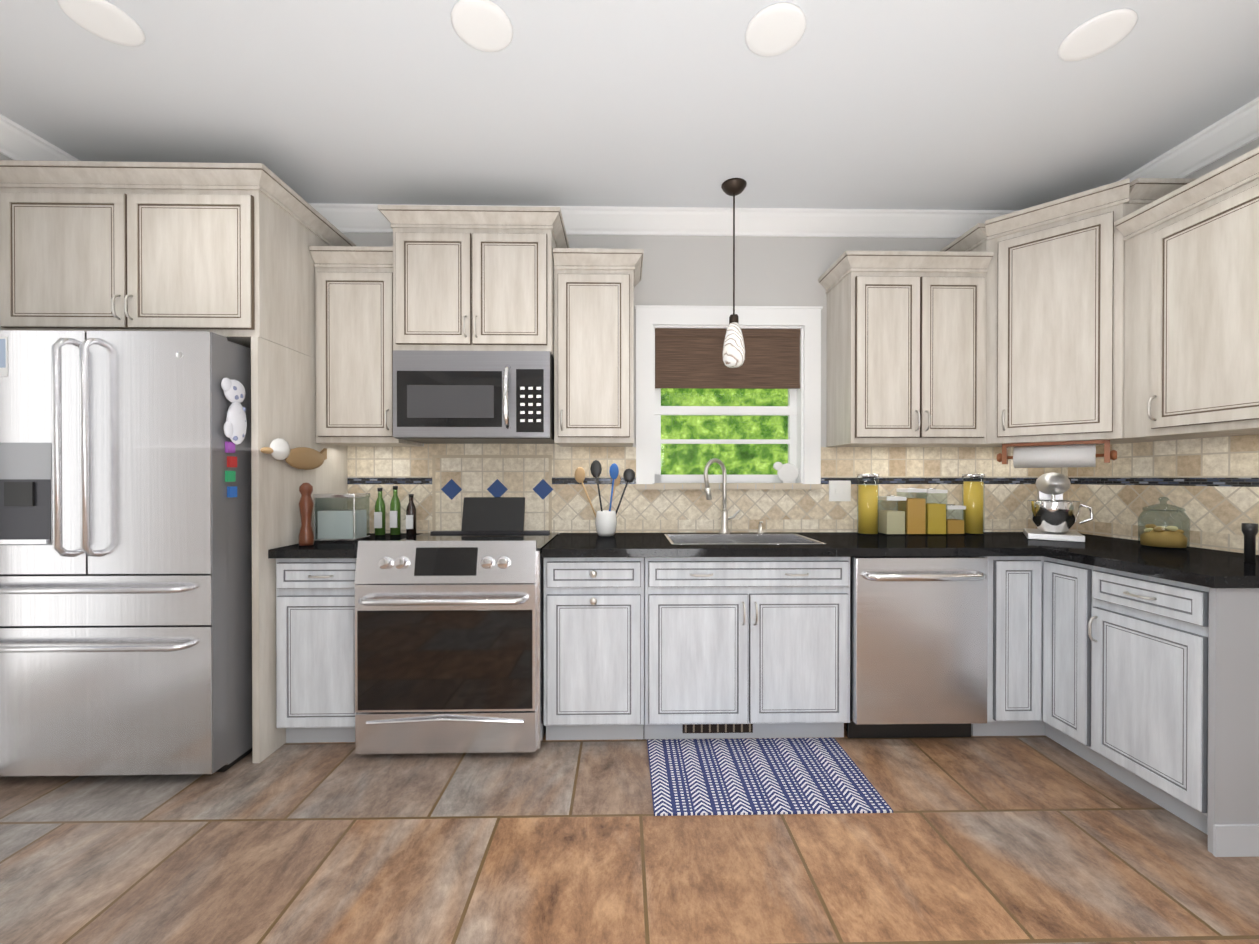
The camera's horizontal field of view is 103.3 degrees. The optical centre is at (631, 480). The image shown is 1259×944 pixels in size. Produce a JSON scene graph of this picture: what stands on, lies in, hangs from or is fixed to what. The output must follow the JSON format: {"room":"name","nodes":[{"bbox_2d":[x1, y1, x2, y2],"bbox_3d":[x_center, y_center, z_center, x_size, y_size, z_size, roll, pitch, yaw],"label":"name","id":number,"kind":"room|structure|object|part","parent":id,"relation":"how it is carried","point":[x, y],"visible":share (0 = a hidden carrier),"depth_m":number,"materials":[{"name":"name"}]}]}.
{"room":"kitchen","nodes":[
{"label":"kitchen","id":0,"kind":"room"},
{"bbox_2d":[0,153,12,329],"bbox_3d":[-2.752,-0.139,0.024,0.150,2.740,5.600,0,0,-1],"label":"wall","id":1,"kind":"structure","parent":0,"point":[3,157],"depth_m":2.15,"materials":[{"name":"white paint"}]},
{"bbox_2d":[0,114,79,160],"bbox_3d":[-2.628,-1.452,0.020,0.098,0.111,5.600,0,0,-1],"label":"crown molding","id":2,"kind":"structure","parent":1,"relation":"attached to","point":[17,142],"depth_m":2.18,"materials":[{"name":"white"}]},
{"bbox_2d":[0,723,1258,943],"bbox_3d":[-0.033,1.281,0.082,5.590,0.100,5.900,0,0,-1],"label":"floor","id":3,"kind":"structure","parent":0,"point":[1036,839],"depth_m":1.62,"materials":[{"name":"tile"}]},
{"bbox_2d":[0,330,251,775],"bbox_3d":[-2.155,0.314,2.347,0.950,1.812,0.882,0,0,-1],"label":"refrigerator","id":4,"kind":"object","parent":3,"relation":"on","point":[125,585],"visible":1,"depth_m":1.98,"materials":[{"name":"grey metal"}]},
{"bbox_2d":[221,377,246,496],"bbox_3d":[-1.651,-0.174,2.066,0.046,0.490,0.123,0,0,-1],"label":"magnets","id":5,"kind":"object","parent":4,"relation":"hanging from","point":[235,426],"visible":0.96,"depth_m":2.06,"materials":[{"name":"white plastic"}]},
{"bbox_2d":[251,337,347,762],"bbox_3d":[-1.628,0.300,2.495,0.030,1.838,0.701,0,0,-1],"label":"panel","id":6,"kind":"object","parent":3,"relation":"on","point":[283,392],"visible":0.43,"depth_m":2.23,"materials":[{"name":"paint"}]},
{"bbox_2d":[260,438,326,469],"bbox_3d":[-1.589,-0.120,2.367,0.040,0.140,0.478,0,0,-1],"label":"decor","id":7,"kind":"object","parent":6,"relation":"attached to","point":[304,458],"visible":0.98,"depth_m":2.34,"materials":[{"name":"beige wood"}]},
{"bbox_2d":[276,558,356,742],"bbox_3d":[-1.396,0.782,2.526,0.432,0.874,0.653,0,0,-1],"label":"base cabinet","id":8,"kind":"object","parent":3,"relation":"on","point":[315,649],"visible":0.56,"depth_m":2.24,"materials":[{"name":"paint"}]},
{"bbox_2d":[268,533,422,557],"bbox_3d":[-1.396,0.325,2.527,0.433,0.039,0.646,0,0,-1],"label":"countertop","id":9,"kind":"structure","parent":8,"relation":"on","point":[320,549],"depth_m":2.21,"materials":[{"name":"black stone"}]},
{"bbox_2d":[299,483,313,545],"bbox_3d":[-1.535,0.158,2.349,0.062,0.294,0.061,0,0,-1],"label":"pepper mill","id":10,"kind":"object","parent":9,"relation":"on","point":[306,533],"visible":1,"depth_m":2.33,"materials":[{"name":"brown wood"}]},
{"bbox_2d":[313,493,369,540],"bbox_3d":[-1.489,0.186,2.565,0.206,0.235,0.156,0,0,-1],"label":"box","id":11,"kind":"object","parent":9,"relation":"on","point":[341,524],"visible":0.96,"depth_m":2.50,"materials":[{"name":"clear glass"}]},
{"bbox_2d":[374,488,385,534],"bbox_3d":[-1.403,0.173,2.776,0.054,0.261,0.054,0,0,-1],"label":"oil bottle","id":12,"kind":"object","parent":9,"relation":"on","point":[380,518],"visible":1,"depth_m":2.76,"materials":[{"name":"green glass"}]},
{"bbox_2d":[390,486,400,534],"bbox_3d":[-1.323,0.167,2.787,0.054,0.271,0.054,0,0,-1],"label":"oil bottle","id":13,"kind":"object","parent":9,"relation":"on","point":[395,516],"visible":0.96,"depth_m":2.77,"materials":[{"name":"green glass"}]},
{"bbox_2d":[406,494,415,534],"bbox_3d":[-1.233,0.190,2.784,0.052,0.225,0.052,0,0,-1],"label":"oil bottle","id":14,"kind":"object","parent":9,"relation":"on","point":[411,519],"visible":1,"depth_m":2.77,"materials":[{"name":"brown glass"}]},
{"bbox_2d":[354,530,558,753],"bbox_3d":[-0.810,0.743,2.476,0.796,0.953,0.759,0,0,-1],"label":"range","id":15,"kind":"object","parent":3,"relation":"on","point":[449,641],"visible":0.98,"depth_m":2.17,"materials":[{"name":"silver metal"}]},
{"bbox_2d":[461,497,524,530],"bbox_3d":[-0.781,0.192,2.814,0.345,0.188,0.060,0,0,-1],"label":"board","id":16,"kind":"object","parent":15,"relation":"on","point":[493,513],"visible":0.94,"depth_m":2.81,"materials":[{"name":"black plastic"}]},
{"bbox_2d":[544,557,643,739],"bbox_3d":[-0.179,0.782,2.550,0.458,0.874,0.650,0,0,-1],"label":"base cabinet","id":17,"kind":"object","parent":3,"relation":"on","point":[593,648],"visible":1,"depth_m":2.26,"materials":[{"name":"paint"}]},
{"bbox_2d":[643,557,849,738],"bbox_3d":[0.528,0.782,2.562,0.947,0.874,0.653,0,0,-1],"label":"base cabinet","id":18,"kind":"object","parent":3,"relation":"on","point":[746,647],"visible":0.96,"depth_m":2.27,"materials":[{"name":"paint"}]},
{"bbox_2d":[647,738,892,815],"bbox_3d":[0.515,1.217,2.080,0.880,0.008,0.515,0,0,-1],"label":"rug","id":19,"kind":"object","parent":3,"relation":"on","point":[760,776],"visible":1,"depth_m":2.03,"materials":[{"name":"blue fabric"}]},
{"bbox_2d":[847,556,987,737],"bbox_3d":[1.312,0.785,2.542,0.604,0.868,0.696,0,0,-1],"label":"dishwasher","id":20,"kind":"object","parent":3,"relation":"on","point":[918,643],"visible":0.77,"depth_m":2.26,"materials":[{"name":"grey metal"}]},
{"bbox_2d":[971,556,1106,772],"bbox_3d":[2.094,0.782,2.497,0.943,0.874,0.841,0,0,-1],"label":"base cabinet","id":21,"kind":"object","parent":3,"relation":"on","point":[1039,666],"visible":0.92,"depth_m":2.29,"materials":[{"name":"paint"}]},
{"bbox_2d":[542,532,1139,557],"bbox_3d":[1.078,0.411,2.574,2.972,0.216,0.646,0,0,-1],"label":"countertop","id":22,"kind":"structure","parent":21,"relation":"on","point":[767,544],"depth_m":2.37,"materials":[{"name":"black stone"}]},
{"bbox_2d":[575,460,634,535],"bbox_3d":[-0.148,0.096,2.734,0.334,0.415,0.118,0,0,-1],"label":"utensil crock","id":23,"kind":"object","parent":22,"relation":"on","point":[606,522],"visible":1,"depth_m":2.73,"materials":[{"name":"white ceramic"}]},
{"bbox_2d":[704,458,740,533],"bbox_3d":[0.503,0.090,2.791,0.226,0.425,0.140,0,0,-1],"label":"faucet","id":24,"kind":"object","parent":22,"relation":"on","point":[725,518],"visible":0.98,"depth_m":2.81,"materials":[{"name":"silver metal"}]},
{"bbox_2d":[757,521,762,533],"bbox_3d":[0.731,0.267,2.830,0.036,0.072,0.058,0,0,-1],"label":"soap pump","id":25,"kind":"object","parent":22,"relation":"on","point":[760,528],"visible":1,"depth_m":2.83,"materials":[{"name":"silver metal"}]},
{"bbox_2d":[857,474,878,534],"bbox_3d":[1.327,0.134,2.802,0.114,0.338,0.112,0,0,-1],"label":"pasta jar","id":26,"kind":"object","parent":22,"relation":"on","point":[867,512],"visible":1,"depth_m":2.76,"materials":[{"name":"clear glass"}]},
{"bbox_2d":[878,495,905,534],"bbox_3d":[1.462,0.195,2.810,0.110,0.216,0.110,0,0,-1],"label":"jar","id":27,"kind":"object","parent":22,"relation":"on","point":[891,521],"visible":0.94,"depth_m":2.76,"materials":[{"name":"clear glass"}]},
{"bbox_2d":[896,487,926,534],"bbox_3d":[1.577,0.172,2.812,0.110,0.262,0.110,0,0,-1],"label":"jar","id":28,"kind":"object","parent":22,"relation":"on","point":[914,509],"visible":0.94,"depth_m":2.76,"materials":[{"name":"clear glass"}]},
{"bbox_2d":[916,488,947,534],"bbox_3d":[1.692,0.174,2.814,0.110,0.256,0.110,0,0,-1],"label":"jar","id":29,"kind":"object","parent":22,"relation":"on","point":[936,518],"visible":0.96,"depth_m":2.76,"materials":[{"name":"clear glass"}]},
{"bbox_2d":[946,504,965,534],"bbox_3d":[1.802,0.219,2.816,0.102,0.166,0.102,0,0,-1],"label":"jar","id":30,"kind":"object","parent":22,"relation":"on","point":[955,526],"visible":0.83,"depth_m":2.77,"materials":[{"name":"clear glass"}]},
{"bbox_2d":[962,474,984,534],"bbox_3d":[1.927,0.134,2.813,0.108,0.338,0.106,0,0,-1],"label":"pasta jar","id":31,"kind":"object","parent":22,"relation":"on","point":[972,500],"visible":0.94,"depth_m":2.78,"materials":[{"name":"clear glass"}]},
{"bbox_2d":[1023,472,1093,541],"bbox_3d":[2.225,0.131,2.639,0.370,0.345,0.395,0,0,-1],"label":"stand mixer","id":32,"kind":"object","parent":22,"relation":"on","point":[1053,515],"visible":1,"depth_m":2.53,"materials":[{"name":"silver metal"}]},
{"bbox_2d":[1138,497,1189,549],"bbox_3d":[2.412,0.190,2.263,0.164,0.230,0.162,0,0,-1],"label":"cookie jar","id":33,"kind":"object","parent":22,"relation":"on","point":[1172,536],"visible":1,"depth_m":2.23,"materials":[{"name":"clear glass"}]},
{"bbox_2d":[1036,544,1258,587],"bbox_3d":[2.212,0.328,1.941,0.727,0.039,0.660,0,0,-1],"label":"countertop","id":34,"kind":"structure","parent":21,"relation":"on","point":[1211,568],"depth_m":1.92,"materials":[{"name":"black stone"}]},
{"bbox_2d":[1241,523,1257,562],"bbox_3d":[2.319,0.235,1.871,0.040,0.145,0.039,0,0,-1],"label":"flashlight","id":35,"kind":"object","parent":34,"relation":"on","point":[1249,531],"visible":1,"depth_m":1.86,"materials":[{"name":"black plastic"}]},
{"bbox_2d":[1088,566,1258,856],"bbox_3d":[2.221,0.785,1.849,0.713,0.874,0.455,0,0,-1],"label":"base cabinet","id":36,"kind":"object","parent":3,"relation":"on","point":[1149,637],"depth_m":1.73,"materials":[{"name":"paint"}]},
{"bbox_3d":[2.238,0.786,1.636,0.686,0.874,0.028,0,0,-1],"label":"base cabinet end panel","id":37,"kind":"part","parent":36,"relation":"part of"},
{"bbox_2d":[0,0,1258,210],"bbox_3d":[-0.033,-1.559,0.068,5.590,0.100,5.900,0,0,-1],"label":"ceiling","id":38,"kind":"structure","parent":0,"point":[920,104],"depth_m":1.98,"materials":[{"name":"white paint"}]},
{"bbox_2d":[57,0,145,46],"bbox_3d":[-1.737,-1.510,1.637,0.200,0.011,0.200,0,0,-1],"label":"recessed light","id":39,"kind":"object","parent":38,"relation":"in","point":[106,20],"visible":1,"depth_m":1.63,"materials":[{"name":"white"}]},
{"bbox_2d":[451,0,512,51],"bbox_3d":[-0.497,-1.510,1.660,0.200,0.011,0.200,0,0,-1],"label":"recessed light","id":40,"kind":"object","parent":38,"relation":"in","point":[484,25],"visible":1,"depth_m":1.65,"materials":[{"name":"white plastic"}]},
{"bbox_2d":[721,178,746,367],"bbox_3d":[0.526,-1.053,2.571,0.130,0.934,0.130,0,0,-1],"label":"pendant lamp","id":41,"kind":"object","parent":38,"relation":"hanging from","point":[733,351],"visible":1,"depth_m":2.54,"materials":[{"name":"white glass"}]},
{"bbox_2d":[745,2,806,56],"bbox_3d":[0.482,-1.510,1.678,0.200,0.011,0.200,0,0,-1],"label":"recessed light","id":42,"kind":"object","parent":38,"relation":"in","point":[775,29],"visible":1,"depth_m":1.66,"materials":[{"name":"white plastic"}]},
{"bbox_2d":[1058,8,1137,60],"bbox_3d":[1.582,-1.510,1.699,0.200,0.011,0.200,0,0,-1],"label":"recessed light","id":43,"kind":"object","parent":38,"relation":"in","point":[1097,34],"visible":1,"depth_m":1.68,"materials":[{"name":"white"}]},
{"bbox_2d":[343,233,956,533],"bbox_3d":[-0.086,-0.153,2.949,5.590,2.740,0.150,0,0,-1],"label":"wall","id":44,"kind":"structure","parent":0,"point":[698,271],"depth_m":2.88,"materials":[{"name":"white paint"}]},
{"bbox_2d":[0,160,355,357],"bbox_3d":[-2.133,-0.978,2.457,1.140,0.715,0.746,0,0,-1],"label":"upper cabinet","id":45,"kind":"object","parent":44,"relation":"attached to","point":[222,249],"visible":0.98,"depth_m":2.12,"materials":[{"name":"paint"}]},
{"bbox_2d":[309,246,422,446],"bbox_3d":[-1.402,-0.679,2.664,0.418,0.975,0.363,0,0,-1],"label":"upper cabinet","id":46,"kind":"object","parent":44,"relation":"attached to","point":[354,336],"visible":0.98,"depth_m":2.52,"materials":[{"name":"paint"}]},
{"bbox_2d":[378,205,569,357],"bbox_3d":[-0.797,-0.990,2.640,0.884,0.693,0.431,0,0,-1],"label":"upper cabinet","id":47,"kind":"object","parent":44,"relation":"attached to","point":[473,278],"visible":1,"depth_m":2.46,"materials":[{"name":"paint"}]},
{"bbox_2d":[393,350,554,443],"bbox_3d":[-0.795,-0.424,2.625,0.770,0.431,0.465,0,0,-1],"label":"microwave","id":48,"kind":"object","parent":47,"relation":"attached to","point":[473,397],"visible":1,"depth_m":2.46,"materials":[{"name":"silver metal"}]},
{"bbox_2d":[441,479,552,499],"bbox_3d":[-0.770,0.052,2.849,0.640,0.120,0.002,0,0,-1],"label":"accent tiles","id":49,"kind":"object","parent":44,"relation":"attached to","point":[451,489],"depth_m":2.85,"materials":[{"name":"blue tile"}]},
{"bbox_2d":[553,248,643,446],"bbox_3d":[-0.173,-0.679,2.687,0.457,0.975,0.363,0,0,-1],"label":"upper cabinet","id":50,"kind":"object","parent":44,"relation":"attached to","point":[593,347],"visible":0.98,"depth_m":2.54,"materials":[{"name":"paint"}]},
{"bbox_2d":[308,203,1015,237],"bbox_3d":[-0.074,-1.466,2.819,5.070,0.111,0.098,0,0,-1],"label":"crown molding","id":51,"kind":"structure","parent":44,"relation":"attached to","point":[347,218],"depth_m":2.82,"materials":[{"name":"white paint"}]},
{"bbox_2d":[347,444,1067,532],"bbox_3d":[0.464,0.047,2.879,4.166,0.511,0.012,0,0,-1],"label":"backsplash","id":52,"kind":"structure","parent":44,"relation":"attached to","point":[425,474],"depth_m":2.87,"materials":[{"name":"beige tile"}]},
{"bbox_2d":[829,481,850,500],"bbox_3d":[1.203,0.062,2.883,0.125,0.120,0.008,0,0,-1],"label":"electrical outlet plate","id":53,"kind":"object","parent":52,"relation":"attached to","point":[839,490],"visible":1,"depth_m":2.88,"materials":[{"name":"white plastic"}]},
{"bbox_2d":[636,483,821,488],"bbox_3d":[0.555,0.035,2.942,1.066,0.035,0.190,0,0,-1],"label":"window sill","id":54,"kind":"structure","parent":44,"relation":"attached to","point":[730,486],"depth_m":2.85,"materials":[{"name":"white wood"}]},
{"bbox_2d":[773,462,798,482],"bbox_3d":[0.906,-0.046,2.928,0.156,0.126,0.014,0,0,-1],"label":"bird","id":55,"kind":"object","parent":54,"relation":"on","point":[787,472],"visible":1,"depth_m":2.92,"materials":[{"name":"white ceramic"}]},
{"bbox_2d":[635,305,822,483],"bbox_3d":[0.555,-0.489,2.947,1.082,1.022,0.176,0,0,-1],"label":"window","id":56,"kind":"structure","parent":44,"relation":"in","point":[806,320],"depth_m":2.87,"materials":[{"name":"white wood"}]},
{"bbox_3d":[0.554,-0.432,2.970,0.852,0.898,0.040,0,0,-1],"label":"window sash","id":57,"kind":"part","parent":56,"relation":"part of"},
{"bbox_2d":[655,328,799,388],"bbox_3d":[0.556,-0.707,2.902,0.844,0.344,0.024,0,0,-1],"label":"window shade","id":58,"kind":"object","parent":56,"relation":"attached to","point":[692,358],"visible":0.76,"depth_m":2.89,"materials":[{"name":"brown wood"}]},
{"bbox_2d":[818,251,993,446],"bbox_3d":[1.463,-0.679,2.717,0.760,0.975,0.363,0,0,-1],"label":"upper cabinet","id":59,"kind":"object","parent":44,"relation":"attached to","point":[906,348],"visible":1,"depth_m":2.58,"materials":[{"name":"paint"}]},
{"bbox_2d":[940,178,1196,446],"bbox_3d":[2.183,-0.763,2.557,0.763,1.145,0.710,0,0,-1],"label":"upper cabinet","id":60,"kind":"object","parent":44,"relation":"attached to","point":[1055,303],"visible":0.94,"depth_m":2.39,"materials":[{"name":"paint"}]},
{"bbox_2d":[997,440,1116,467],"bbox_3d":[2.110,-0.127,2.496,0.458,0.127,0.112,0,0,44],"label":"paper towel","id":61,"kind":"object","parent":60,"relation":"attached to","point":[1057,454],"visible":1,"depth_m":2.46,"materials":[{"name":"white paper"}]},
{"bbox_2d":[1124,138,1258,443],"bbox_3d":[2.688,-0.139,0.051,0.150,2.740,5.750,0,0,-1],"label":"wall","id":62,"kind":"structure","parent":0,"point":[1241,151],"depth_m":2.16,"materials":[{"name":"white paint"}]},
{"bbox_2d":[1068,434,1258,554],"bbox_3d":[2.568,0.059,2.124,0.012,0.494,1.600,0,0,-1],"label":"backsplash","id":63,"kind":"structure","parent":62,"relation":"attached to","point":[1210,486],"depth_m":2.33,"materials":[{"name":"beige tile"}]},
{"bbox_2d":[1114,147,1258,437],"bbox_3d":[2.375,-0.676,1.943,0.401,0.975,0.620,0,0,-1],"label":"upper cabinet","id":64,"kind":"object","parent":62,"relation":"attached to","point":[1191,352],"visible":1,"depth_m":1.96,"materials":[{"name":"paint"}]},
{"bbox_2d":[1117,97,1258,181],"bbox_3d":[2.563,-1.453,0.117,0.098,0.111,5.600,0,0,-1],"label":"crown molding","id":65,"kind":"structure","parent":62,"relation":"attached to","point":[1229,133],"depth_m":2.18,"materials":[{"name":"white paint"}]},
{"label":"outside","id":66,"kind":"structure","parent":0,"visible":0},
{"bbox_2d":[661,388,787,474],"bbox_3d":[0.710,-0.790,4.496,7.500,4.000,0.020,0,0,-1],"label":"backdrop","id":67,"kind":"structure","parent":66,"point":[690,454],"depth_m":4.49,"materials":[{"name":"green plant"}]}
]}

